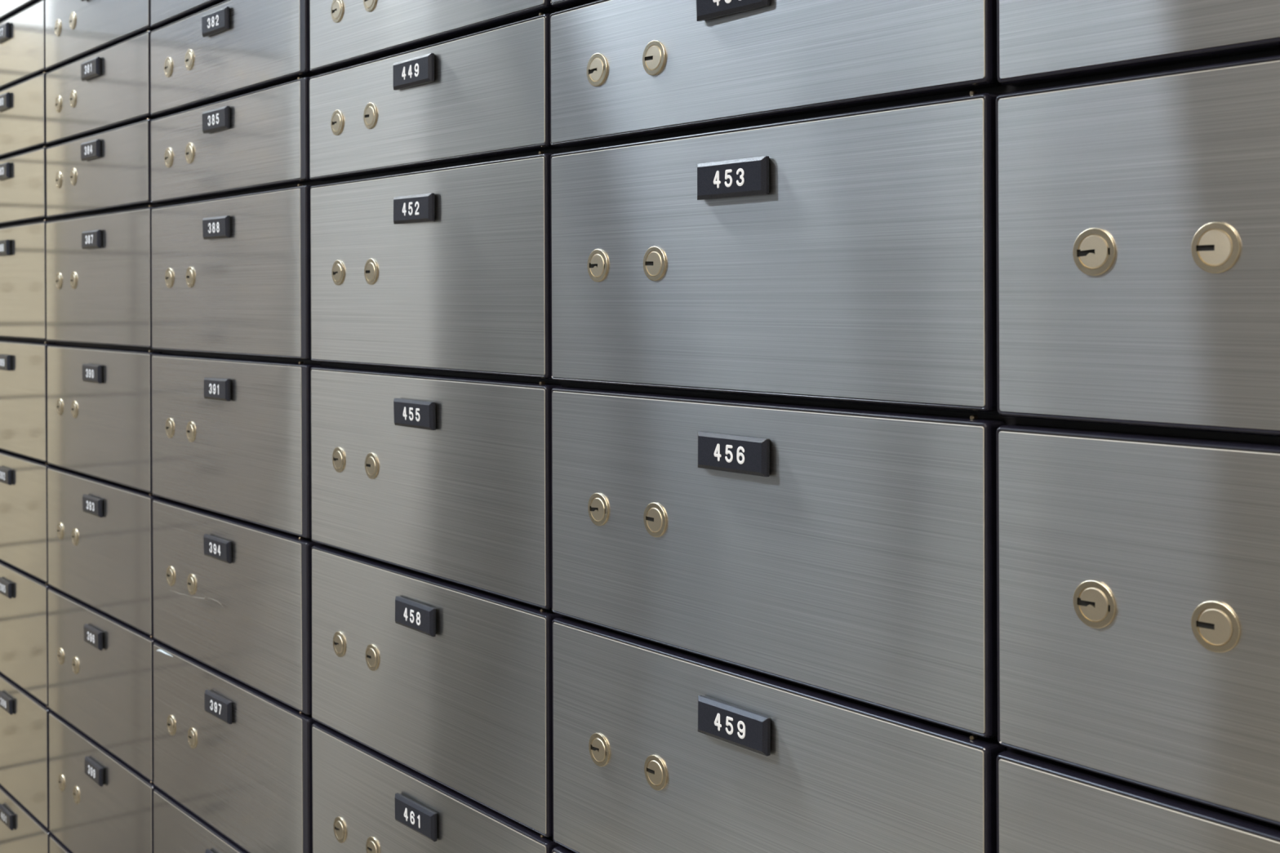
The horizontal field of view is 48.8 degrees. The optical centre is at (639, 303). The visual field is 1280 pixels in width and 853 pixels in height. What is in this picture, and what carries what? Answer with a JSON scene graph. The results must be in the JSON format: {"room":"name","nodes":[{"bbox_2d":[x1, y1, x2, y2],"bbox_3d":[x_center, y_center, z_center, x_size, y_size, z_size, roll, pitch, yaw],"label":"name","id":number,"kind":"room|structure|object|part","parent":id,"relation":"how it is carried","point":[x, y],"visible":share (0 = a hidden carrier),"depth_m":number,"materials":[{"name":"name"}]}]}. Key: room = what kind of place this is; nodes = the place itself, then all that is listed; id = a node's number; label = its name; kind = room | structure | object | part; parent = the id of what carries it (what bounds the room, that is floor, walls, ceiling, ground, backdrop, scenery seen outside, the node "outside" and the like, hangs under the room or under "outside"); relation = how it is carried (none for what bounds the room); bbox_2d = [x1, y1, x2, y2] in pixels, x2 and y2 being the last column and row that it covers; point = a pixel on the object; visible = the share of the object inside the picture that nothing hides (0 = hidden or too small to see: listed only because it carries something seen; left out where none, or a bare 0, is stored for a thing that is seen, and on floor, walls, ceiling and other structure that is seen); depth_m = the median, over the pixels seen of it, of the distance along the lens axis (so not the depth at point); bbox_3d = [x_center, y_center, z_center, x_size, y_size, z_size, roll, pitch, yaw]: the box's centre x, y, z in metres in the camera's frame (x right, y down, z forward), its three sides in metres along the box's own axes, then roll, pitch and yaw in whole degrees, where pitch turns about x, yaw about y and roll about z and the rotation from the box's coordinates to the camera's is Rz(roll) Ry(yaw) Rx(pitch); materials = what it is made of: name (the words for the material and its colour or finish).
{"room":"bank vault","nodes":[
{"label":"bank vault","id":0,"kind":"room"},
{"bbox_3d":[-0.818,1.302,0.002,3.100,0.100,4.630,0,0,-39],"label":"floor","id":1,"kind":"structure","parent":0,"visible":0},
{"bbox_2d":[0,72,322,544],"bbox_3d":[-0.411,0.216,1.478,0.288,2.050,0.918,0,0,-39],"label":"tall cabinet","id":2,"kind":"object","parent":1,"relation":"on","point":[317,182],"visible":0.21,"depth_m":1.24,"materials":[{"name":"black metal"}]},
{"bbox_2d":[0,0,40,22],"bbox_3d":[-0.725,-0.367,1.613,0.016,0.077,0.300,0,0,-39],"label":"box","id":3,"kind":"object","parent":2,"relation":"attached to","point":[8,8],"visible":0.88,"depth_m":1.59,"materials":[{"name":"silver metal"}]},
{"bbox_3d":[-0.727,-0.366,1.612,0.001,0.071,0.296,0,0,-39],"label":"plate","id":4,"kind":"part","parent":3,"relation":"part of","materials":[{"name":"silver metal"}]},
{"bbox_2d":[0,219,47,340],"bbox_3d":[-0.724,-0.026,1.616,0.017,0.131,0.301,-1,0,-39],"label":"box","id":5,"kind":"object","parent":2,"relation":"attached to","point":[23,290],"visible":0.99,"depth_m":1.56,"materials":[{"name":"silver metal"}]},
{"bbox_3d":[-0.728,-0.064,1.611,0.003,0.018,0.048,-1,0,-38],"label":"number plate","id":6,"kind":"part","parent":5,"relation":"part of","materials":[{"name":"black plastic"}]},
{"bbox_2d":[0,146,50,226],"bbox_3d":[-0.724,-0.130,1.615,0.016,0.077,0.300,-1,1,-39],"label":"box","id":7,"kind":"object","parent":2,"relation":"attached to","point":[23,176],"visible":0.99,"depth_m":1.56,"materials":[{"name":"silver metal"}]},
{"bbox_3d":[-0.728,-0.151,1.610,0.003,0.018,0.048,0,0,-40],"label":"number plate","id":8,"kind":"part","parent":7,"relation":"part of","materials":[{"name":"black plastic"}]},
{"bbox_2d":[0,784,52,852],"bbox_3d":[-0.723,0.626,1.620,0.016,0.130,0.300,-1,0,-39],"label":"box","id":9,"kind":"object","parent":2,"relation":"attached to","point":[20,832],"visible":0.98,"depth_m":1.58,"materials":[{"name":"silver metal"}]},
{"bbox_3d":[-0.727,0.588,1.615,0.003,0.018,0.048,-2,2,-40],"label":"number plate","id":10,"kind":"part","parent":9,"relation":"part of","materials":[{"name":"black plastic"}]},
{"bbox_2d":[0,672,52,829],"bbox_3d":[-0.723,0.495,1.619,0.017,0.132,0.301,-1,0,-39],"label":"box","id":11,"kind":"object","parent":2,"relation":"attached to","point":[24,718],"visible":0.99,"depth_m":1.56,"materials":[{"name":"silver metal"}]},
{"bbox_3d":[-0.727,0.456,1.614,0.003,0.018,0.048,-2,1,-40],"label":"number plate","id":12,"kind":"part","parent":11,"relation":"part of","materials":[{"name":"black plastic"}]},
{"bbox_2d":[0,560,52,706],"bbox_3d":[-0.723,0.364,1.618,0.016,0.131,0.300,-1,1,-39],"label":"box","id":13,"kind":"object","parent":2,"relation":"attached to","point":[24,607],"visible":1,"depth_m":1.56,"materials":[{"name":"silver metal"}]},
{"bbox_3d":[-0.727,0.325,1.613,0.003,0.018,0.048,-2,1,-39],"label":"number plate","id":14,"kind":"part","parent":13,"relation":"part of","materials":[{"name":"black plastic"}]},
{"bbox_2d":[0,0,52,90],"bbox_3d":[-0.725,-0.288,1.614,0.016,0.078,0.300,0,0,-39],"label":"box","id":15,"kind":"object","parent":2,"relation":"attached to","point":[22,34],"visible":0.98,"depth_m":1.55,"materials":[{"name":"silver metal"}]},
{"bbox_3d":[-0.728,-0.309,1.609,0.003,0.018,0.048,0,0,-40],"label":"number plate","id":16,"kind":"part","parent":15,"relation":"part of","materials":[{"name":"black plastic"}]},
{"bbox_2d":[0,71,53,159],"bbox_3d":[-0.724,-0.209,1.615,0.016,0.078,0.300,0,0,-39],"label":"box","id":17,"kind":"object","parent":2,"relation":"attached to","point":[22,104],"visible":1,"depth_m":1.56,"materials":[{"name":"silver metal"}]},
{"bbox_3d":[-0.728,-0.230,1.609,0.003,0.018,0.048,-1,1,-40],"label":"number plate","id":18,"kind":"part","parent":17,"relation":"part of","materials":[{"name":"black plastic"}]},
{"bbox_2d":[0,448,55,582],"bbox_3d":[-0.723,0.234,1.617,0.016,0.128,0.300,-1,0,-39],"label":"box","id":19,"kind":"object","parent":2,"relation":"attached to","point":[23,479],"visible":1,"depth_m":1.56,"materials":[{"name":"silver metal"}]},
{"bbox_3d":[-0.727,0.196,1.612,0.003,0.018,0.048,-1,1,-40],"label":"number plate","id":20,"kind":"part","parent":19,"relation":"part of","materials":[{"name":"black plastic"}]},
{"bbox_2d":[0,339,55,462],"bbox_3d":[-0.724,0.105,1.617,0.017,0.130,0.301,-1,0,-39],"label":"box","id":21,"kind":"object","parent":2,"relation":"attached to","point":[23,364],"visible":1,"depth_m":1.56,"materials":[{"name":"silver metal"}]},
{"bbox_3d":[-0.728,0.067,1.611,0.003,0.018,0.048,-1,1,-39],"label":"number plate","id":22,"kind":"part","parent":21,"relation":"part of","materials":[{"name":"black plastic"}]},
{"bbox_2d":[48,834,71,852],"bbox_3d":[-0.530,0.627,1.385,0.016,0.130,0.302,0,0,-39],"label":"box","id":23,"kind":"object","parent":2,"relation":"attached to","point":[55,846],"visible":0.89,"depth_m":1.48,"materials":[{"name":"silver metal"}]},
{"bbox_3d":[-0.532,0.628,1.383,0.001,0.123,0.298,0,0,-39],"label":"plate","id":24,"kind":"part","parent":23,"relation":"part of","materials":[{"name":"silver metal"}]},
{"bbox_2d":[45,117,155,217],"bbox_3d":[-0.532,-0.129,1.380,0.016,0.077,0.302,-1,0,-39],"label":"box","id":25,"kind":"object","parent":2,"relation":"attached to","point":[109,170],"visible":1,"depth_m":1.36,"materials":[{"name":"silver metal"}]},
{"bbox_3d":[-0.536,-0.150,1.375,0.003,0.018,0.048,-1,0,-40],"label":"number plate","id":26,"kind":"part","parent":25,"relation":"part of","materials":[{"name":"black plastic"}]},
{"bbox_2d":[45,30,156,144],"bbox_3d":[-0.532,-0.208,1.380,0.016,0.078,0.302,0,0,-39],"label":"box","id":27,"kind":"object","parent":2,"relation":"attached to","point":[107,89],"visible":1,"depth_m":1.36,"materials":[{"name":"silver metal"}]},
{"bbox_3d":[-0.536,-0.229,1.375,0.003,0.018,0.048,0,0,-39],"label":"number plate","id":28,"kind":"part","parent":27,"relation":"part of","materials":[{"name":"black plastic"}]},
{"bbox_2d":[44,0,157,70],"bbox_3d":[-0.532,-0.287,1.379,0.016,0.078,0.302,0,0,-39],"label":"box","id":29,"kind":"object","parent":2,"relation":"attached to","point":[75,30],"visible":1,"depth_m":1.39,"materials":[{"name":"silver metal"}]},
{"bbox_2d":[45,204,158,347],"bbox_3d":[-0.531,-0.025,1.381,0.016,0.129,0.302,0,0,-39],"label":"box","id":30,"kind":"object","parent":2,"relation":"attached to","point":[99,278],"visible":1,"depth_m":1.36,"materials":[{"name":"silver metal"}]},
{"bbox_3d":[-0.536,-0.063,1.376,0.003,0.018,0.048,0,0,-40],"label":"number plate","id":31,"kind":"part","parent":30,"relation":"part of","materials":[{"name":"black plastic"}]},
{"bbox_2d":[47,586,159,782],"bbox_3d":[-0.531,0.365,1.383,0.016,0.131,0.302,0,0,-39],"label":"box","id":32,"kind":"object","parent":2,"relation":"attached to","point":[100,666],"visible":1,"depth_m":1.36,"materials":[{"name":"silver metal"}]},
{"bbox_3d":[-0.535,0.326,1.379,0.003,0.018,0.048,-1,1,-38],"label":"number plate","id":33,"kind":"part","parent":32,"relation":"part of","materials":[{"name":"black plastic"}]},
{"bbox_2d":[48,711,158,852],"bbox_3d":[-0.530,0.496,1.384,0.016,0.130,0.302,0,0,-39],"label":"box","id":34,"kind":"object","parent":2,"relation":"attached to","point":[99,803],"visible":1,"depth_m":1.39,"materials":[{"name":"silver metal"}]},
{"bbox_3d":[-0.535,0.457,1.380,0.003,0.018,0.048,1,-1,-38],"label":"number plate","id":35,"kind":"part","parent":34,"relation":"part of","materials":[{"name":"black plastic"}]},
{"bbox_2d":[47,466,161,636],"bbox_3d":[-0.531,0.235,1.382,0.016,0.128,0.302,-1,0,-39],"label":"box","id":36,"kind":"object","parent":2,"relation":"attached to","point":[100,531],"visible":1,"depth_m":1.36,"materials":[{"name":"silver metal"}]},
{"bbox_3d":[-0.535,0.197,1.378,0.003,0.018,0.048,-2,2,-40],"label":"number plate","id":37,"kind":"part","parent":36,"relation":"part of","materials":[{"name":"black plastic"}]},
{"bbox_2d":[47,344,162,493],"bbox_3d":[-0.531,0.106,1.382,0.016,0.128,0.302,0,0,-39],"label":"box","id":38,"kind":"object","parent":2,"relation":"attached to","point":[100,399],"visible":1,"depth_m":1.36,"materials":[{"name":"silver metal"}]},
{"bbox_3d":[-0.535,0.068,1.377,0.003,0.018,0.048,-1,1,-40],"label":"number plate","id":39,"kind":"part","parent":38,"relation":"part of","materials":[{"name":"black plastic"}]},
{"bbox_2d":[150,0,226,28],"bbox_3d":[-0.338,-0.285,1.142,0.016,0.078,0.308,0,0,-39],"label":"box","id":40,"kind":"object","parent":2,"relation":"attached to","point":[162,12],"visible":0.95,"depth_m":1.22,"materials":[{"name":"silver metal"}]},
{"bbox_3d":[-0.342,-0.285,1.143,0.001,0.072,0.297,0,0,-39],"label":"plate","id":41,"kind":"part","parent":40,"relation":"part of","materials":[{"name":"silver metal"}]},
{"bbox_2d":[153,788,248,852],"bbox_3d":[-0.336,0.497,1.147,0.016,0.130,0.308,0,0,-39],"label":"box","id":42,"kind":"object","parent":2,"relation":"attached to","point":[176,829],"visible":0.95,"depth_m":1.21,"materials":[{"name":"silver metal"}]},
{"bbox_3d":[-0.342,0.459,1.145,0.003,0.018,0.048,0,0,-40],"label":"number plate","id":43,"kind":"part","parent":42,"relation":"part of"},
{"bbox_2d":[151,183,312,359],"bbox_3d":[-0.337,-0.024,1.143,0.017,0.132,0.310,0,0,-39],"label":"box","id":44,"kind":"object","parent":2,"relation":"attached to","point":[230,275],"visible":0.99,"depth_m":1.12,"materials":[{"name":"silver metal"}]},
{"bbox_3d":[-0.343,-0.062,1.141,0.003,0.018,0.048,-2,1,-40],"label":"number plate","id":45,"kind":"part","parent":44,"relation":"part of","materials":[{"name":"black plastic"}]},
{"bbox_2d":[150,76,316,204],"bbox_3d":[-0.337,-0.128,1.143,0.016,0.080,0.309,0,0,-39],"label":"box","id":46,"kind":"object","parent":2,"relation":"attached to","point":[257,140],"visible":1,"depth_m":1.12,"materials":[{"name":"silver metal"}]},
{"bbox_3d":[-0.343,-0.149,1.141,0.003,0.018,0.048,-2,1,-40],"label":"number plate","id":47,"kind":"part","parent":46,"relation":"part of","materials":[{"name":"black plastic"}]},
{"bbox_2d":[150,0,319,116],"bbox_3d":[-0.337,-0.207,1.142,0.016,0.078,0.308,0,0,-39],"label":"box","id":48,"kind":"object","parent":2,"relation":"attached to","point":[228,49],"visible":1,"depth_m":1.13,"materials":[{"name":"silver metal"}]},
{"bbox_3d":[-0.344,-0.228,1.140,0.003,0.018,0.048,-1,1,-40],"label":"number plate","id":49,"kind":"part","parent":48,"relation":"part of","materials":[{"name":"black plastic"}]},
{"bbox_2d":[152,641,318,852],"bbox_3d":[-0.336,0.366,1.146,0.016,0.131,0.308,0,0,-39],"label":"box","id":50,"kind":"object","parent":2,"relation":"attached to","point":[236,756],"visible":1,"depth_m":1.13,"materials":[{"name":"silver metal"}]},
{"bbox_3d":[-0.343,0.327,1.144,0.003,0.018,0.048,0,0,-40],"label":"number plate","id":51,"kind":"part","parent":50,"relation":"part of","materials":[{"name":"black plastic"}]},
{"bbox_2d":[151,353,320,538],"bbox_3d":[-0.337,0.107,1.144,0.016,0.128,0.308,0,0,-39],"label":"box","id":52,"kind":"object","parent":2,"relation":"attached to","point":[231,437],"visible":1,"depth_m":1.12,"materials":[{"name":"silver metal"}]},
{"bbox_3d":[-0.343,0.069,1.142,0.003,0.018,0.048,0,-1,-39],"label":"number plate","id":53,"kind":"part","parent":52,"relation":"part of","materials":[{"name":"black plastic"}]},
{"bbox_2d":[152,497,320,715],"bbox_3d":[-0.336,0.236,1.145,0.016,0.128,0.308,-1,0,-39],"label":"box","id":54,"kind":"object","parent":2,"relation":"attached to","point":[231,595],"visible":0.99,"depth_m":1.12,"materials":[{"name":"silver metal"}]},
{"bbox_3d":[-0.343,0.198,1.143,0.003,0.018,0.048,-3,2,-40],"label":"number plate","id":55,"kind":"part","parent":54,"relation":"part of","materials":[{"name":"black plastic"}]},
{"bbox_2d":[321,8,1279,751],"bbox_3d":[0.166,0.220,0.773,0.288,2.050,0.904,0,0,-39],"label":"tall cabinet","id":56,"kind":"object","parent":1,"relation":"on","point":[1003,89],"visible":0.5,"depth_m":0.62,"materials":[{"name":"black metal"}]},
{"bbox_2d":[310,151,553,378],"bbox_3d":[-0.143,-0.022,0.907,0.016,0.129,0.294,0,0,-39],"label":"box","id":57,"kind":"object","parent":56,"relation":"attached to","point":[448,268],"visible":1,"depth_m":0.88,"materials":[{"name":"silver metal"}]},
{"bbox_3d":[-0.145,-0.061,0.899,0.003,0.018,0.048,0,0,-39],"label":"number plate","id":58,"kind":"part","parent":57,"relation":"part of","materials":[{"name":"black plastic"}]},
{"bbox_2d":[309,12,559,181],"bbox_3d":[-0.143,-0.127,0.906,0.016,0.077,0.294,0,0,-40],"label":"box","id":59,"kind":"object","parent":56,"relation":"attached to","point":[485,94],"visible":1,"depth_m":0.88,"materials":[{"name":"silver metal"}]},
{"bbox_3d":[-0.145,-0.148,0.898,0.003,0.018,0.048,0,0,-39],"label":"number plate","id":60,"kind":"part","parent":59,"relation":"part of","materials":[{"name":"black plastic"}]},
{"bbox_2d":[309,0,560,73],"bbox_3d":[-0.143,-0.205,0.905,0.016,0.078,0.294,0,0,-39],"label":"box","id":61,"kind":"object","parent":56,"relation":"attached to","point":[344,33],"visible":1,"depth_m":0.93,"materials":[{"name":"silver metal"}]},
{"bbox_2d":[310,366,561,609],"bbox_3d":[-0.143,0.108,0.907,0.016,0.128,0.294,0,0,-39],"label":"box","id":62,"kind":"object","parent":56,"relation":"attached to","point":[446,477],"visible":1,"depth_m":0.88,"materials":[{"name":"silver metal"}]},
{"bbox_3d":[-0.144,0.070,0.900,0.003,0.018,0.048,-2,2,-39],"label":"number plate","id":63,"kind":"part","parent":62,"relation":"part of","materials":[{"name":"black plastic"}]},
{"bbox_2d":[311,722,560,852],"bbox_3d":[-0.142,0.367,0.909,0.016,0.131,0.294,-1,1,-39],"label":"box","id":64,"kind":"object","parent":56,"relation":"attached to","point":[364,800],"visible":1,"depth_m":0.93,"materials":[{"name":"silver metal"}]},
{"bbox_3d":[-0.144,0.328,0.901,0.003,0.018,0.048,-1,1,-40],"label":"number plate","id":65,"kind":"part","parent":64,"relation":"part of","materials":[{"name":"black plastic"}]},
{"bbox_2d":[311,544,563,837],"bbox_3d":[-0.142,0.237,0.908,0.017,0.129,0.294,0,0,-39],"label":"box","id":66,"kind":"object","parent":56,"relation":"attached to","point":[451,682],"visible":1,"depth_m":0.88,"materials":[{"name":"silver metal"}]},
{"bbox_3d":[-0.144,0.199,0.901,0.003,0.018,0.048,1,0,-39],"label":"number plate","id":67,"kind":"part","parent":66,"relation":"part of","materials":[{"name":"black plastic"}]},
{"bbox_2d":[551,845,574,852],"bbox_3d":[0.047,0.368,0.678,0.016,0.131,0.298,0,0,-39],"label":"box","id":68,"kind":"object","parent":56,"relation":"attached to","point":[559,849],"visible":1,"depth_m":0.79,"materials":[{"name":"silver metal"}]},
{"bbox_2d":[550,0,599,8],"bbox_3d":[0.046,-0.204,0.675,0.016,0.078,0.298,0,0,-39],"label":"box","id":69,"kind":"object","parent":56,"relation":"attached to","point":[565,4],"visible":1,"depth_m":0.78,"materials":[{"name":"silver metal"}]},
{"bbox_2d":[550,90,999,411],"bbox_3d":[0.046,-0.021,0.676,0.016,0.129,0.298,0,0,-39],"label":"box","id":70,"kind":"object","parent":56,"relation":"attached to","point":[850,256],"visible":1,"depth_m":0.64,"materials":[{"name":"silver metal"}]},
{"bbox_3d":[0.043,-0.059,0.669,0.003,0.018,0.048,0,0,-39],"label":"number plate","id":71,"kind":"part","parent":70,"relation":"part of","materials":[{"name":"black plastic"}]},
{"bbox_2d":[549,0,1002,147],"bbox_3d":[0.046,-0.126,0.675,0.016,0.077,0.298,0,0,-39],"label":"box","id":72,"kind":"object","parent":56,"relation":"attached to","point":[620,69],"visible":1,"depth_m":0.67,"materials":[{"name":"silver metal"}]},
{"bbox_3d":[0.043,-0.147,0.669,0.003,0.018,0.048,-3,2,-40],"label":"number plate","id":73,"kind":"part","parent":72,"relation":"part of","materials":[{"name":"black plastic"}]},
{"bbox_2d":[551,386,1004,738],"bbox_3d":[0.046,0.109,0.676,0.016,0.128,0.298,0,0,-39],"label":"box","id":74,"kind":"object","parent":56,"relation":"attached to","point":[847,553],"visible":1,"depth_m":0.64,"materials":[{"name":"silver metal"}]},
{"bbox_3d":[0.043,0.071,0.670,0.003,0.018,0.048,1,0,-39],"label":"number plate","id":75,"kind":"part","parent":74,"relation":"part of","materials":[{"name":"black plastic"}]},
{"bbox_2d":[551,616,1004,852],"bbox_3d":[0.047,0.238,0.677,0.016,0.128,0.298,0,0,-39],"label":"box","id":76,"kind":"object","parent":56,"relation":"attached to","point":[657,748],"visible":1,"depth_m":0.67,"materials":[{"name":"silver metal"}]},
{"bbox_3d":[0.044,0.201,0.671,0.003,0.018,0.048,0,0,-40],"label":"number plate","id":77,"kind":"part","parent":76,"relation":"part of","materials":[{"name":"black plastic"}]},
{"bbox_2d":[995,748,1279,852],"bbox_3d":[0.237,0.239,0.445,0.016,0.128,0.298,-1,0,-39],"label":"box","id":78,"kind":"object","parent":56,"relation":"attached to","point":[1044,805],"visible":1,"depth_m":0.52,"materials":[{"name":"silver metal"}]},
{"bbox_2d":[995,424,1279,826],"bbox_3d":[0.237,0.110,0.444,0.016,0.128,0.298,0,0,-39],"label":"box","id":79,"kind":"object","parent":56,"relation":"attached to","point":[1138,575],"visible":1,"depth_m":0.51,"materials":[{"name":"silver metal"}]},
{"bbox_2d":[995,54,1279,435],"bbox_3d":[0.236,-0.020,0.443,0.016,0.129,0.298,0,0,-39],"label":"box","id":80,"kind":"object","parent":56,"relation":"attached to","point":[1138,216],"visible":1,"depth_m":0.51,"materials":[{"name":"silver metal"}]},
{"bbox_2d":[996,0,1279,86],"bbox_3d":[0.236,-0.125,0.442,0.016,0.077,0.298,0,0,-39],"label":"box","id":81,"kind":"object","parent":56,"relation":"attached to","point":[1038,41],"visible":1,"depth_m":0.51,"materials":[{"name":"silver metal"}]}
]}

